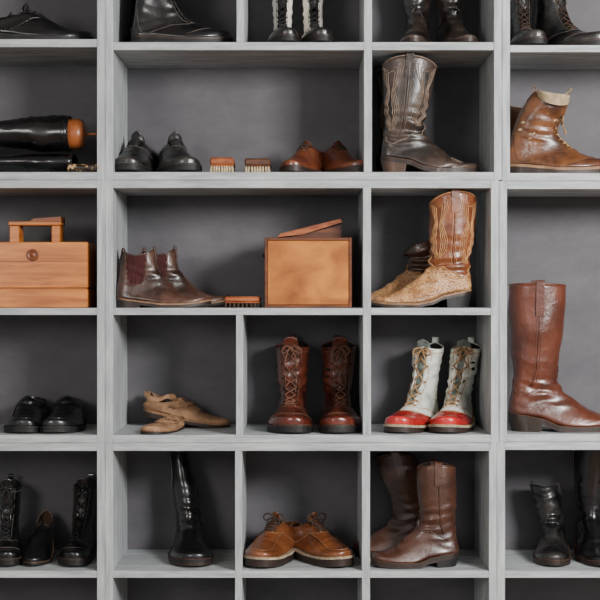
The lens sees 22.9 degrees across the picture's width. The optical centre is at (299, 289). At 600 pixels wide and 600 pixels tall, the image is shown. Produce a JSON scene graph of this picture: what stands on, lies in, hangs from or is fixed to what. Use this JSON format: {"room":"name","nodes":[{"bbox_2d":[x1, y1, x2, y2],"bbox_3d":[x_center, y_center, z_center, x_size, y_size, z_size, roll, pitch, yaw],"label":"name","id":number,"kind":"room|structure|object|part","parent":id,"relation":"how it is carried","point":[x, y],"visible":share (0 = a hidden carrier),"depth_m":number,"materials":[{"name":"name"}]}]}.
{"room":"shoe store","nodes":[
{"label":"shoe store","id":0,"kind":"room"},
{"bbox_3d":[0.000,1.530,1.199,7.200,0.100,6.800,0,0,0],"label":"floor","id":1,"kind":"structure","parent":0,"visible":0},
{"bbox_2d":[0,443,104,599],"bbox_3d":[-0.871,0.946,4.169,0.688,1.066,0.340,0,0,0],"label":"shelving unit","id":2,"kind":"object","parent":1,"relation":"on","point":[47,473],"visible":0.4,"depth_m":4.33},
{"bbox_2d":[0,474,22,565],"bbox_3d":[-0.825,0.644,4.165,0.100,0.228,0.260,0,0,-4],"label":"boot","id":3,"kind":"object","parent":2,"relation":"on","point":[11,548],"visible":0.99,"depth_m":4.18,"materials":[{"name":"leather"}]},
{"bbox_2d":[22,509,54,564],"bbox_3d":[-0.733,0.696,4.165,0.083,0.125,0.244,0,0,0],"label":"shoe","id":4,"kind":"object","parent":2,"relation":"on","point":[39,549],"visible":1,"depth_m":4.13,"materials":[{"name":"leather"}]},
{"bbox_3d":[-0.871,0.424,4.169,0.645,0.021,0.339,0,0,0],"label":"panel","id":5,"kind":"part","parent":2,"relation":"part of","materials":[{"name":"grey wood"}]},
{"bbox_3d":[-0.871,0.768,4.166,0.645,0.019,0.332,0,0,0],"label":"shelf","id":6,"kind":"part","parent":2,"relation":"part of","materials":[{"name":"grey wood"}]},
{"bbox_2d":[0,180,104,442],"bbox_3d":[-0.871,0.058,4.169,0.688,0.710,0.340,0,0,0],"label":"shelving unit","id":7,"kind":"object","parent":2,"relation":"on","point":[50,354],"visible":0.48,"depth_m":4.33,"materials":[{"name":"grey wood"}]},
{"bbox_2d":[3,395,49,432],"bbox_3d":[-0.764,0.345,4.158,0.120,0.098,0.280,0,0,3],"label":"loafer","id":8,"kind":"object","parent":7,"relation":"on","point":[28,414],"visible":0.92,"depth_m":4.09,"materials":[{"name":"leather"}]},
{"bbox_2d":[0,217,96,307],"bbox_3d":[-0.789,-0.077,4.131,0.427,0.251,0.248,0,0,0],"label":"box","id":9,"kind":"object","parent":7,"relation":"on","point":[57,273],"visible":0.96,"depth_m":4.01,"materials":[{"name":"brown wood"}]},
{"bbox_3d":[-0.871,-0.286,4.169,0.645,0.021,0.339,0,0,0],"label":"panel","id":10,"kind":"part","parent":7,"relation":"part of","materials":[{"name":"grey wood"}]},
{"bbox_3d":[-0.871,0.058,4.166,0.645,0.019,0.332,0,0,0],"label":"shelf","id":11,"kind":"part","parent":7,"relation":"part of","materials":[{"name":"grey wood"}]},
{"bbox_3d":[-0.871,0.402,4.169,0.645,0.021,0.339,0,0,0],"label":"panel","id":12,"kind":"part","parent":7,"relation":"part of","materials":[{"name":"grey wood"}]},
{"bbox_2d":[0,0,104,179],"bbox_3d":[-0.871,-0.655,4.169,0.688,0.716,0.340,0,0,0],"label":"shelving unit","id":13,"kind":"object","parent":7,"relation":"on","point":[39,77],"visible":0.45,"depth_m":4.33,"materials":[{"name":"grey wood"}]},
{"bbox_2d":[0,153,77,171],"bbox_3d":[-0.781,-0.349,4.150,0.318,0.059,0.245,0,0,0],"label":"boot","id":14,"kind":"object","parent":13,"relation":"on","point":[54,162],"visible":0.76,"depth_m":4.04,"materials":[{"name":"leather"}]},
{"bbox_2d":[0,115,96,152],"bbox_3d":[-0.743,-0.432,4.150,0.415,0.104,0.246,0,0,0],"label":"boot","id":15,"kind":"object","parent":14,"relation":"on","point":[51,133],"visible":0.95,"depth_m":4.05,"materials":[{"name":"leather"}]},
{"bbox_2d":[0,2,94,38],"bbox_3d":[-0.722,-0.735,4.098,0.302,0.115,0.127,0,0,-4],"label":"shoe","id":16,"kind":"object","parent":13,"relation":"on","point":[27,24],"visible":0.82,"depth_m":4.05,"materials":[{"name":"leather"}]},
{"bbox_3d":[-0.871,-0.667,4.166,0.645,0.022,0.332,0,0,0],"label":"shelf","id":17,"kind":"part","parent":13,"relation":"part of","materials":[{"name":"grey wood"}]},
{"bbox_3d":[-0.871,-0.308,4.169,0.645,0.021,0.339,0,0,0],"label":"panel","id":18,"kind":"part","parent":13,"relation":"part of","materials":[{"name":"grey wood"}]},
{"bbox_2d":[67,164,98,171],"bbox_3d":[-0.584,-0.330,4.010,0.089,0.023,0.022,0,0,0],"label":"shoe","id":19,"kind":"object","parent":13,"relation":"on","point":[71,167],"visible":1,"depth_m":4.00,"materials":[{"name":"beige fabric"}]},
{"bbox_3d":[-0.537,-0.655,4.169,0.021,0.716,0.340,0,0,0],"label":"panel","id":20,"kind":"part","parent":13,"relation":"part of","materials":[{"name":"grey wood"}]},
{"bbox_2d":[39,395,86,432],"bbox_3d":[-0.660,0.345,4.158,0.120,0.098,0.280,0,0,-3],"label":"loafer","id":21,"kind":"object","parent":7,"relation":"on","point":[67,415],"visible":1,"depth_m":4.09,"materials":[{"name":"leather"}]},
{"bbox_3d":[-0.537,0.058,4.169,0.021,0.710,0.340,0,0,0],"label":"panel","id":22,"kind":"part","parent":7,"relation":"part of","materials":[{"name":"grey wood"}]},
{"bbox_2d":[57,473,96,565],"bbox_3d":[-0.625,0.644,4.170,0.100,0.228,0.271,0,0,5],"label":"boot","id":23,"kind":"object","parent":2,"relation":"on","point":[80,549],"visible":1,"depth_m":4.18,"materials":[{"name":"leather"}]},
{"bbox_3d":[-0.537,0.946,4.169,0.021,1.066,0.340,0,0,0],"label":"panel","id":24,"kind":"part","parent":2,"relation":"part of","materials":[{"name":"grey wood"}]},
{"bbox_2d":[105,443,496,599],"bbox_3d":[0.003,0.946,4.169,1.058,1.066,0.340,0,0,0],"label":"shelving unit","id":25,"kind":"object","parent":1,"relation":"on","point":[238,483],"visible":0.68,"depth_m":4.33,"materials":[{"name":"grey wood"}]},
{"bbox_3d":[-0.515,0.946,4.169,0.021,1.066,0.340,0,0,0],"label":"panel","id":26,"kind":"part","parent":25,"relation":"part of","materials":[{"name":"grey wood"}]},
{"bbox_3d":[-0.340,0.768,4.166,0.329,0.019,0.332,0,0,0],"label":"shelf","id":27,"kind":"part","parent":25,"relation":"part of","materials":[{"name":"grey wood"}]},
{"bbox_2d":[168,451,212,565],"bbox_3d":[-0.309,0.602,4.169,0.132,0.313,0.283,0,0,-6],"label":"boot","id":28,"kind":"object","parent":25,"relation":"on","point":[189,548],"visible":0.9,"depth_m":4.19,"materials":[{"name":"leather"}]},
{"bbox_2d":[243,511,295,566],"bbox_3d":[-0.081,0.693,4.157,0.129,0.131,0.297,0,0,22],"label":"shoe","id":29,"kind":"object","parent":25,"relation":"on","point":[273,547],"visible":0.88,"depth_m":4.10,"materials":[{"name":"leather"}]},
{"bbox_3d":[0.003,0.424,4.169,1.015,0.021,0.339,0,0,0],"label":"panel","id":30,"kind":"part","parent":25,"relation":"part of","materials":[{"name":"grey wood"}]},
{"bbox_2d":[105,180,498,442],"bbox_3d":[0.005,0.058,4.169,1.063,0.710,0.340,0,0,0],"label":"shelving unit","id":31,"kind":"object","parent":25,"relation":"on","point":[219,359],"visible":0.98,"depth_m":4.33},
{"bbox_3d":[-0.515,0.058,4.169,0.021,0.710,0.340,0,0,0],"label":"panel","id":32,"kind":"part","parent":31,"relation":"part of","materials":[{"name":"grey wood"}]},
{"bbox_2d":[140,415,184,433],"bbox_3d":[-0.380,0.372,4.106,0.090,0.043,0.218,0,0,16],"label":"shoe","id":33,"kind":"object","parent":31,"relation":"on","point":[165,425],"visible":1,"depth_m":4.06,"materials":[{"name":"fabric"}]},
{"bbox_2d":[116,246,211,307],"bbox_3d":[-0.376,-0.036,4.075,0.263,0.170,0.105,0,0,4],"label":"boot","id":34,"kind":"object","parent":31,"relation":"on","point":[140,284],"visible":1,"depth_m":4.05,"materials":[{"name":"leather"}]},
{"bbox_2d":[141,245,229,306],"bbox_3d":[-0.329,-0.040,4.221,0.272,0.176,0.109,0,0,3],"label":"boot","id":35,"kind":"object","parent":31,"relation":"on","point":[167,262],"visible":0.37,"depth_m":4.19,"materials":[{"name":"leather"}]},
{"bbox_2d":[142,390,230,427],"bbox_3d":[-0.326,0.341,4.247,0.256,0.104,0.107,0,0,12],"label":"shoe","id":36,"kind":"object","parent":31,"relation":"on","point":[155,406],"visible":0.98,"depth_m":4.22,"materials":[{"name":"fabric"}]},
{"bbox_3d":[-0.167,0.058,4.166,0.675,0.019,0.332,0,0,0],"label":"shelf","id":37,"kind":"part","parent":31,"relation":"part of","materials":[{"name":"grey wood"}]},
{"bbox_2d":[224,296,261,307],"bbox_3d":[-0.157,0.033,4.080,0.103,0.030,0.068,0,0,0],"label":"brush","id":38,"kind":"object","parent":31,"relation":"on","point":[228,299],"visible":1,"depth_m":4.05,"materials":[{"name":"brown wood"}]},
{"bbox_2d":[266,335,313,432],"bbox_3d":[-0.026,0.262,4.159,0.136,0.264,0.303,0,0,5],"label":"boot","id":39,"kind":"object","parent":31,"relation":"on","point":[291,416],"visible":1,"depth_m":4.17,"materials":[{"name":"leather"}]},
{"bbox_3d":[0.005,-0.286,4.169,1.021,0.021,0.339,0,0,0],"label":"panel","id":40,"kind":"part","parent":31,"relation":"part of","materials":[{"name":"grey wood"}]},
{"bbox_3d":[0.005,0.402,4.169,1.021,0.021,0.339,0,0,0],"label":"panel","id":41,"kind":"part","parent":31,"relation":"part of","materials":[{"name":"grey wood"}]},
{"bbox_2d":[105,0,501,180],"bbox_3d":[0.009,-0.655,4.169,1.071,0.716,0.340,0,0,0],"label":"shelving unit","id":42,"kind":"object","parent":31,"relation":"on","point":[249,96],"visible":0.75,"depth_m":4.33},
{"bbox_3d":[-0.515,-0.655,4.169,0.021,0.716,0.340,0,0,0],"label":"panel","id":43,"kind":"part","parent":42,"relation":"part of","materials":[{"name":"grey wood"}]},
{"bbox_2d":[125,0,135,41],"bbox_3d":[-0.354,-0.811,4.249,0.294,0.283,0.123,0,0,-2],"label":"boot","id":44,"kind":"object","parent":42,"relation":"on","point":[128,37],"visible":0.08,"depth_m":4.22,"materials":[{"name":"leather"}]},
{"bbox_2d":[115,131,158,171],"bbox_3d":[-0.465,-0.384,4.158,0.126,0.130,0.286,0,0,11],"label":"shoe","id":45,"kind":"object","parent":42,"relation":"on","point":[137,156],"visible":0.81,"depth_m":4.11,"materials":[{"name":"leather"}]},
{"bbox_2d":[155,131,201,171],"bbox_3d":[-0.346,-0.384,4.158,0.126,0.130,0.286,0,0,-10],"label":"shoe","id":46,"kind":"object","parent":42,"relation":"on","point":[174,156],"visible":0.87,"depth_m":4.08,"materials":[{"name":"leather"}]},
{"bbox_2d":[130,0,232,41],"bbox_3d":[-0.327,-0.806,4.093,0.283,0.272,0.119,0,0,3],"label":"boot","id":47,"kind":"object","parent":42,"relation":"on","point":[154,20],"visible":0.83,"depth_m":4.06,"materials":[{"name":"leather"}]},
{"bbox_2d":[210,157,235,171],"bbox_3d":[-0.212,-0.340,4.090,0.066,0.041,0.142,0,0,0],"label":"brush","id":48,"kind":"object","parent":42,"relation":"on","point":[218,164],"visible":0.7,"depth_m":4.02,"materials":[{"name":"brown wood"}]},
{"bbox_3d":[-0.166,-0.659,4.166,0.678,0.022,0.332,0,0,0],"label":"shelf","id":49,"kind":"part","parent":42,"relation":"part of","materials":[{"name":"grey wood"}]},
{"bbox_2d":[245,158,270,171],"bbox_3d":[-0.116,-0.338,4.091,0.072,0.039,0.142,0,0,0],"label":"brush","id":50,"kind":"object","parent":42,"relation":"on","point":[251,164],"visible":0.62,"depth_m":4.02,"materials":[{"name":"brown wood"}]},
{"bbox_2d":[266,0,299,41],"bbox_3d":[-0.048,-0.798,4.149,0.098,0.255,0.266,0,0,1],"label":"boot","id":51,"kind":"object","parent":42,"relation":"on","point":[283,31],"visible":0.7,"depth_m":4.14,"materials":[{"name":"black leather"}]},
{"bbox_2d":[280,140,322,171],"bbox_3d":[0.009,-0.371,4.158,0.100,0.103,0.247,0,0,26],"label":"shoe","id":52,"kind":"object","parent":42,"relation":"on","point":[307,158],"visible":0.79,"depth_m":4.12,"materials":[{"name":"leather"}]},
{"bbox_3d":[0.009,-0.308,4.169,1.029,0.021,0.339,0,0,0],"label":"panel","id":53,"kind":"part","parent":42,"relation":"part of","materials":[{"name":"grey wood"}]},
{"bbox_2d":[300,0,332,41],"bbox_3d":[0.042,-0.798,4.149,0.098,0.255,0.266,0,0,-1],"label":"boot","id":54,"kind":"object","parent":42,"relation":"on","point":[314,31],"visible":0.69,"depth_m":4.14,"materials":[{"name":"black leather"}]},
{"bbox_2d":[323,140,362,171],"bbox_3d":[0.118,-0.370,4.159,0.100,0.103,0.247,0,0,-20],"label":"shoe","id":55,"kind":"object","parent":42,"relation":"on","point":[336,158],"visible":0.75,"depth_m":4.12,"materials":[{"name":"leather"}]},
{"bbox_2d":[376,69,417,171],"bbox_3d":[0.354,-0.486,4.247,0.273,0.334,0.110,0,0,0],"label":"boot","id":56,"kind":"object","parent":42,"relation":"on","point":[380,79],"visible":0.17,"depth_m":4.23,"materials":[{"name":"brown leather"}]},
{"bbox_2d":[400,0,430,41],"bbox_3d":[0.325,-0.818,4.152,0.106,0.296,0.256,0,0,8],"label":"boot","id":57,"kind":"object","parent":42,"relation":"on","point":[417,27],"visible":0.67,"depth_m":4.16,"materials":[{"name":"brown leather"}]},
{"bbox_2d":[380,52,478,171],"bbox_3d":[0.357,-0.484,4.080,0.270,0.331,0.109,0,0,3],"label":"boot","id":58,"kind":"object","parent":42,"relation":"on","point":[408,79],"visible":1,"depth_m":4.05,"materials":[{"name":"brown leather"}]},
{"bbox_3d":[0.359,-0.659,4.166,0.329,0.022,0.332,0,0,0],"label":"shelf","id":59,"kind":"part","parent":42,"relation":"part of","materials":[{"name":"grey wood"}]},
{"bbox_2d":[436,0,478,41],"bbox_3d":[0.441,-0.818,4.152,0.106,0.296,0.256,0,0,-10],"label":"boot","id":60,"kind":"object","parent":42,"relation":"on","point":[451,28],"visible":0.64,"depth_m":4.17,"materials":[{"name":"brown leather"}]},
{"bbox_3d":[0.534,-0.655,4.169,0.021,0.716,0.340,0,0,0],"label":"panel","id":61,"kind":"part","parent":42,"relation":"part of","materials":[{"name":"grey wood"}]},
{"bbox_2d":[262,219,351,307],"bbox_3d":[0.019,-0.074,4.136,0.244,0.245,0.224,0,0,0],"label":"box","id":62,"kind":"object","parent":31,"relation":"on","point":[311,267],"visible":1,"depth_m":4.03,"materials":[{"name":"orange wood"}]},
{"bbox_2d":[317,335,361,432],"bbox_3d":[0.113,0.262,4.159,0.136,0.264,0.303,0,0,-4],"label":"boot","id":63,"kind":"object","parent":31,"relation":"on","point":[338,355],"visible":0.97,"depth_m":4.17,"materials":[{"name":"leather"}]},
{"bbox_2d":[371,241,442,306],"bbox_3d":[0.302,-0.046,4.240,0.251,0.189,0.108,0,0,0],"label":"boot","id":64,"kind":"object","parent":31,"relation":"on","point":[418,255],"visible":0.41,"depth_m":4.21,"materials":[{"name":"brown leather"}]},
{"bbox_2d":[383,337,443,432],"bbox_3d":[0.320,0.265,4.158,0.127,0.259,0.297,0,0,24],"label":"boot","id":65,"kind":"object","parent":31,"relation":"on","point":[421,404],"visible":0.94,"depth_m":4.17,"materials":[{"name":"leather"}]},
{"bbox_2d":[371,189,476,307],"bbox_3d":[0.341,-0.115,4.079,0.292,0.327,0.110,0,0,-3],"label":"boot","id":66,"kind":"object","parent":31,"relation":"on","point":[452,219],"visible":1,"depth_m":4.05,"materials":[{"name":"leather"}]},
{"bbox_3d":[0.354,0.058,4.166,0.324,0.019,0.332,0,0,0],"label":"shelf","id":67,"kind":"part","parent":31,"relation":"part of","materials":[{"name":"grey wood"}]},
{"bbox_2d":[428,337,480,432],"bbox_3d":[0.434,0.265,4.158,0.130,0.259,0.297,0,0,16],"label":"boot","id":68,"kind":"object","parent":31,"relation":"on","point":[456,415],"visible":1,"depth_m":4.17,"materials":[{"name":"leather"}]},
{"bbox_3d":[0.526,0.058,4.169,0.021,0.710,0.340,0,0,0],"label":"panel","id":69,"kind":"part","parent":31,"relation":"part of","materials":[{"name":"grey wood"}]},
{"bbox_3d":[0.005,0.768,4.166,0.324,0.019,0.332,0,0,0],"label":"shelf","id":70,"kind":"part","parent":25,"relation":"part of","materials":[{"name":"grey wood"}]},
{"bbox_2d":[290,512,354,566],"bbox_3d":[0.059,0.693,4.157,0.129,0.131,0.297,0,0,-34],"label":"shoe","id":71,"kind":"object","parent":25,"relation":"on","point":[314,544],"visible":0.87,"depth_m":4.11,"materials":[{"name":"leather"}]},
{"bbox_2d":[352,451,419,557],"bbox_3d":[0.272,0.607,4.241,0.245,0.303,0.113,0,0,0],"label":"boot","id":72,"kind":"object","parent":25,"relation":"on","point":[398,469],"visible":0.55,"depth_m":4.21,"materials":[{"name":"brown leather"}]},
{"bbox_2d":[371,459,459,568],"bbox_3d":[0.317,0.614,4.079,0.246,0.288,0.107,0,0,-4],"label":"boot","id":73,"kind":"object","parent":25,"relation":"on","point":[433,539],"visible":1,"depth_m":4.05,"materials":[{"name":"brown leather"}]},
{"bbox_3d":[0.350,0.768,4.166,0.321,0.019,0.332,0,0,0],"label":"shelf","id":74,"kind":"part","parent":25,"relation":"part of","materials":[{"name":"grey wood"}]},
{"bbox_3d":[0.521,0.946,4.169,0.021,1.066,0.340,0,0,0],"label":"panel","id":75,"kind":"part","parent":25,"relation":"part of","materials":[{"name":"grey wood"}]},
{"bbox_2d":[497,442,599,599],"bbox_3d":[0.887,0.945,4.169,0.709,1.069,0.340,0,0,0],"label":"shelving unit","id":76,"kind":"object","parent":1,"relation":"on","point":[519,464],"visible":0.42,"depth_m":4.33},
{"bbox_3d":[0.543,0.945,4.169,0.021,1.069,0.340,0,0,0],"label":"panel","id":77,"kind":"part","parent":76,"relation":"part of","materials":[{"name":"grey wood"}]},
{"bbox_2d":[499,181,599,441],"bbox_3d":[0.890,0.058,4.169,0.704,0.705,0.340,0,0,0],"label":"shelving unit","id":78,"kind":"object","parent":76,"relation":"on","point":[549,231],"visible":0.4,"depth_m":4.33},
{"bbox_3d":[0.548,0.058,4.169,0.021,0.705,0.340,0,0,0],"label":"panel","id":79,"kind":"part","parent":78,"relation":"part of","materials":[{"name":"grey wood"}]},
{"bbox_2d":[501,0,599,180],"bbox_3d":[0.894,-0.653,4.169,0.696,0.718,0.340,0,0,0],"label":"shelving unit","id":80,"kind":"object","parent":78,"relation":"on","point":[558,69],"visible":0.4,"depth_m":4.33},
{"bbox_3d":[0.556,-0.653,4.169,0.021,0.718,0.340,0,0,0],"label":"panel","id":81,"kind":"part","parent":80,"relation":"part of","materials":[{"name":"grey wood"}]},
{"bbox_2d":[510,101,521,134],"bbox_3d":[0.738,-0.428,4.260,0.289,0.235,0.124,0,0,4],"label":"boot","id":82,"kind":"object","parent":80,"relation":"on","point":[514,111],"visible":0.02,"depth_m":4.25,"materials":[{"name":"leather"}]},
{"bbox_2d":[510,0,547,44],"bbox_3d":[0.631,-0.796,4.154,0.107,0.268,0.278,0,0,2],"label":"boot","id":83,"kind":"object","parent":80,"relation":"on","point":[521,31],"visible":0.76,"depth_m":4.15,"materials":[{"name":"leather"}]},
{"bbox_2d":[510,86,599,172],"bbox_3d":[0.715,-0.438,4.092,0.299,0.254,0.141,0,0,6],"label":"boot","id":84,"kind":"object","parent":80,"relation":"on","point":[536,145],"visible":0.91,"depth_m":4.06,"materials":[{"name":"leather"}]},
{"bbox_3d":[0.894,-0.652,4.166,0.653,0.019,0.332,0,0,0],"label":"shelf","id":85,"kind":"part","parent":80,"relation":"part of","materials":[{"name":"grey wood"}]},
{"bbox_3d":[0.894,-0.305,4.169,0.653,0.021,0.339,0,0,0],"label":"panel","id":86,"kind":"part","parent":80,"relation":"part of","materials":[{"name":"grey wood"}]},
{"bbox_2d":[535,0,599,44],"bbox_3d":[0.755,-0.796,4.161,0.112,0.268,0.279,0,0,-30],"label":"boot","id":87,"kind":"object","parent":80,"relation":"on","point":[552,17],"visible":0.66,"depth_m":4.17,"materials":[{"name":"leather"}]},
{"bbox_3d":[0.890,-0.283,4.169,0.662,0.021,0.339,0,0,0],"label":"panel","id":88,"kind":"part","parent":78,"relation":"part of","materials":[{"name":"grey wood"}]},
{"bbox_3d":[0.890,0.399,4.169,0.662,0.021,0.339,0,0,0],"label":"panel","id":89,"kind":"part","parent":78,"relation":"part of","materials":[{"name":"grey wood"}]},
{"bbox_2d":[508,280,599,432],"bbox_3d":[0.732,0.182,4.090,0.313,0.416,0.120,0,0,2],"label":"boot","id":90,"kind":"object","parent":78,"relation":"on","point":[536,308],"visible":1,"depth_m":4.05,"materials":[{"name":"leather"}]},
{"bbox_2d":[530,481,570,565],"bbox_3d":[0.707,0.653,4.163,0.110,0.210,0.251,0,0,3],"label":"boot","id":91,"kind":"object","parent":76,"relation":"on","point":[552,548],"visible":1,"depth_m":4.17,"materials":[{"name":"leather"}]},
{"bbox_3d":[0.887,0.421,4.169,0.667,0.021,0.339,0,0,0],"label":"panel","id":92,"kind":"part","parent":76,"relation":"part of","materials":[{"name":"grey wood"}]},
{"bbox_3d":[0.887,0.768,4.166,0.667,0.019,0.332,0,0,0],"label":"shelf","id":93,"kind":"part","parent":76,"relation":"part of","materials":[{"name":"grey wood"}]},
{"bbox_2d":[572,450,599,565],"bbox_3d":[0.828,0.593,4.167,0.111,0.331,0.277,0,0,-1],"label":"boot","id":94,"kind":"object","parent":76,"relation":"on","point":[586,463],"visible":0.9,"depth_m":4.17,"materials":[{"name":"leather"}]}
]}

